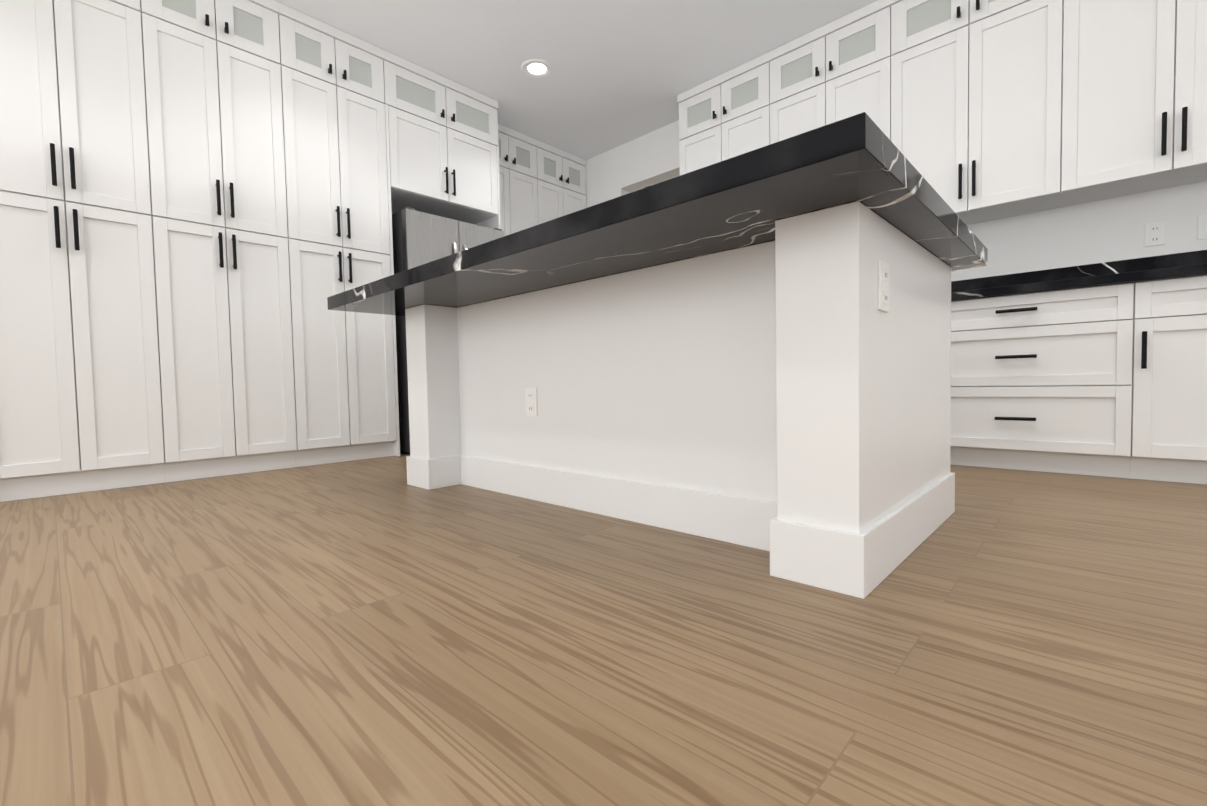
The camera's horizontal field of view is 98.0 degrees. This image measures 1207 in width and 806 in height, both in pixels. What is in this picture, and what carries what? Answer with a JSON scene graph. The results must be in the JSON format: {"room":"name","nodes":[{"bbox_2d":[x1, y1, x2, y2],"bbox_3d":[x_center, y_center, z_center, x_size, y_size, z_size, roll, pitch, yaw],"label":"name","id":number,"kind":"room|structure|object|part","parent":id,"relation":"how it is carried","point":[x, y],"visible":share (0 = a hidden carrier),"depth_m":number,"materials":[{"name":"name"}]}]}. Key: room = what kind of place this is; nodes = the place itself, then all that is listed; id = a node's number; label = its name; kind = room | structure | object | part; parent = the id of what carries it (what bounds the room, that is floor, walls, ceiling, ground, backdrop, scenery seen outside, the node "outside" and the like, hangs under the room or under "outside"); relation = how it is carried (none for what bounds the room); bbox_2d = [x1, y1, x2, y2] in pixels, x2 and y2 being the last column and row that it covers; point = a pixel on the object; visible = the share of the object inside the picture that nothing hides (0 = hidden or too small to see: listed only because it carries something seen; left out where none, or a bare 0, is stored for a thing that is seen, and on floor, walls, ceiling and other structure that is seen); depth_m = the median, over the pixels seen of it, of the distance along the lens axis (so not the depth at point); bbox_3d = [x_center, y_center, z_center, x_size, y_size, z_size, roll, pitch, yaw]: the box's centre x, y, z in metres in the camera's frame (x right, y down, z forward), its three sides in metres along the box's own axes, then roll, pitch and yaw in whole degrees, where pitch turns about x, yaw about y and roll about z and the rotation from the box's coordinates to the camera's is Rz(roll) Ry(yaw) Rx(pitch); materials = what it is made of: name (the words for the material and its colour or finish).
{"room":"kitchen","nodes":[
{"label":"kitchen","id":0,"kind":"room"},
{"bbox_2d":[275,0,876,192],"bbox_3d":[-0.054,-2.389,2.351,11.000,0.030,11.770,1,3,43],"label":"ceiling","id":1,"kind":"structure","parent":0,"point":[624,72],"depth_m":3.54,"materials":[{"name":"paint"}]},
{"bbox_2d":[521,59,552,77],"bbox_3d":[-0.481,-2.415,3.792,0.230,0.009,0.230,1,3,43],"label":"recessed light","id":2,"kind":"object","parent":1,"relation":"in","point":[536,68],"visible":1,"depth_m":3.79,"materials":[{"name":"white plastic"}]},
{"bbox_2d":[0,453,1206,805],"bbox_3d":[0.003,0.414,2.459,11.000,0.050,11.770,1,3,43],"label":"floor","id":3,"kind":"structure","parent":0,"point":[380,631],"depth_m":0.93,"materials":[{"name":"brown wood"}]},
{"bbox_2d":[0,0,164,501],"bbox_3d":[-2.750,-0.946,2.670,0.668,2.763,0.625,1,3,43],"label":"pantry cabinet","id":4,"kind":"object","parent":3,"relation":"on","point":[80,402],"visible":1,"depth_m":2.50,"materials":[{"name":"white wood"}]},
{"bbox_2d":[140,0,296,482],"bbox_3d":[-2.321,-0.973,3.124,0.668,2.763,0.625,1,3,43],"label":"pantry cabinet","id":5,"kind":"object","parent":3,"relation":"on","point":[213,103],"visible":0.98,"depth_m":2.91,"materials":[{"name":"white wood"}]},
{"bbox_2d":[278,2,396,466],"bbox_3d":[-1.892,-0.999,3.578,0.668,2.763,0.625,1,3,43],"label":"pantry cabinet","id":6,"kind":"object","parent":3,"relation":"on","point":[333,108],"visible":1,"depth_m":3.35,"materials":[{"name":"white wood"}]},
{"bbox_2d":[383,50,500,455],"bbox_3d":[-1.359,-1.031,4.143,0.668,2.763,0.930,1,3,43],"label":"cabinet","id":7,"kind":"object","parent":3,"relation":"on","point":[442,151],"visible":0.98,"depth_m":3.87,"materials":[{"name":"white wood"}]},
{"bbox_2d":[392,207,503,453],"bbox_3d":[-1.281,-0.511,4.131,0.755,1.722,0.815,1,3,43],"label":"refrigerator","id":8,"kind":"object","parent":3,"relation":"on","point":[420,238],"visible":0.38,"depth_m":3.73,"materials":[{"name":"grey"}]},
{"bbox_2d":[327,112,987,598],"bbox_3d":[0.010,-0.065,2.208,2.443,0.925,1.325,1,3,43],"label":"kitchen island","id":9,"kind":"object","parent":3,"relation":"on","point":[784,398],"depth_m":1.54,"materials":[{"name":"white wood"}]},
{"bbox_2d":[525,388,537,415],"bbox_3d":[-0.302,-0.005,2.187,0.072,0.116,0.008,1,3,43],"label":"electrical outlet","id":10,"kind":"object","parent":9,"relation":"attached to","point":[531,400],"visible":1,"depth_m":2.18,"materials":[{"name":"white plastic"}]},
{"bbox_3d":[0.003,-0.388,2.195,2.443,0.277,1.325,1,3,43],"label":"kitchen island top","id":11,"kind":"part","parent":9,"relation":"part of","materials":[{"name":"black stone"}]},
{"bbox_2d":[878,260,888,311],"bbox_3d":[0.673,-0.279,1.256,0.008,0.116,0.072,1,3,43],"label":"electrical outlet","id":12,"kind":"object","parent":9,"relation":"attached to","point":[883,285],"visible":1,"depth_m":1.24,"materials":[{"name":"white plastic"}]},
{"bbox_2d":[950,283,1133,478],"bbox_3d":[2.228,-0.107,2.790,0.810,0.876,0.648,1,3,43],"label":"base cabinet","id":13,"kind":"object","parent":3,"relation":"on","point":[1041,381],"visible":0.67,"depth_m":2.52,"materials":[{"name":"white wood"}]},
{"bbox_2d":[951,264,1206,300],"bbox_3d":[2.612,-0.558,2.401,2.347,0.040,0.647,1,3,43],"label":"countertop","id":14,"kind":"structure","parent":13,"relation":"on","point":[1146,275],"depth_m":2.37,"materials":[{"name":"black stone"}]},
{"bbox_2d":[1130,275,1206,484],"bbox_3d":[2.744,-0.099,2.302,0.610,0.876,0.648,1,3,43],"label":"base cabinet","id":15,"kind":"object","parent":3,"relation":"on","point":[1169,416],"visible":0.94,"depth_m":2.24,"materials":[{"name":"white wood"}]},
{"bbox_2d":[585,120,1206,280],"bbox_3d":[1.466,-1.083,3.985,11.000,2.765,0.120,1,3,43],"label":"wall","id":16,"kind":"structure","parent":0,"point":[1104,230],"depth_m":2.92,"materials":[{"name":"paint"}]},
{"bbox_2d":[677,52,770,175],"bbox_3d":[0.989,-1.776,4.056,0.770,1.363,0.368,1,3,43],"label":"upper cabinet","id":17,"kind":"object","parent":16,"relation":"attached to","point":[724,116],"visible":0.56,"depth_m":3.91,"materials":[{"name":"white wood"}]},
{"bbox_2d":[768,0,891,143],"bbox_3d":[1.544,-1.999,3.519,0.770,0.898,0.368,1,3,43],"label":"upper cabinet","id":18,"kind":"object","parent":16,"relation":"attached to","point":[839,69],"visible":0.71,"depth_m":3.37,"materials":[{"name":"white wood"}]},
{"bbox_2d":[951,270,960,275],"bbox_3d":[2.169,-0.846,3.246,0.072,0.116,0.008,1,3,43],"label":"electrical outlet","id":19,"kind":"object","parent":16,"relation":"attached to","point":[955,272],"visible":0.19,"depth_m":3.24,"materials":[{"name":"white plastic"}]},
{"bbox_2d":[890,0,1063,224],"bbox_3d":[2.112,-1.758,2.996,0.780,1.363,0.368,1,3,43],"label":"upper cabinet","id":20,"kind":"object","parent":16,"relation":"attached to","point":[976,111],"visible":0.92,"depth_m":2.87,"materials":[{"name":"white wood"}]},
{"bbox_2d":[951,250,1206,291],"bbox_3d":[2.826,-0.667,2.625,2.347,0.150,0.019,1,3,43],"label":"backsplash","id":21,"kind":"structure","parent":16,"relation":"attached to","point":[1152,262],"depth_m":2.82,"materials":[{"name":"black stone"}]},
{"bbox_2d":[1061,0,1206,206],"bbox_3d":[2.676,-1.749,2.464,0.770,1.363,0.368,1,3,43],"label":"upper cabinet","id":22,"kind":"object","parent":16,"relation":"attached to","point":[1134,96],"visible":1,"depth_m":2.48,"materials":[{"name":"white wood"}]},
{"bbox_2d":[1145,221,1165,246],"bbox_3d":[2.794,-0.856,2.655,0.072,0.116,0.008,1,3,43],"label":"electrical outlet","id":23,"kind":"object","parent":16,"relation":"attached to","point":[1154,233],"visible":1,"depth_m":2.65,"materials":[{"name":"white plastic"}]},
{"bbox_2d":[1197,214,1206,239],"bbox_3d":[2.925,-0.854,2.532,0.072,0.116,0.008,1,3,43],"label":"electrical outlet","id":24,"kind":"object","parent":16,"relation":"attached to","point":[1202,226],"visible":1,"depth_m":2.54,"materials":[{"name":"white plastic"}]},
{"bbox_3d":[-3.181,-0.943,2.792,0.120,2.765,8.000,1,3,43],"label":"wall","id":25,"kind":"structure","parent":0,"visible":0},
{"bbox_2d":[498,124,537,235],"bbox_3d":[-0.940,-1.765,4.793,0.368,1.363,0.650,1,3,43],"label":"upper cabinet","id":26,"kind":"object","parent":25,"relation":"attached to","point":[518,181],"visible":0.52,"depth_m":4.76,"materials":[{"name":"white wood"}]},
{"bbox_2d":[536,140,585,224],"bbox_3d":[-0.496,-1.792,5.264,0.368,1.363,0.646,1,3,43],"label":"upper cabinet","id":27,"kind":"object","parent":25,"relation":"attached to","point":[561,182],"visible":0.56,"depth_m":5.11,"materials":[{"name":"white wood"}]}
]}

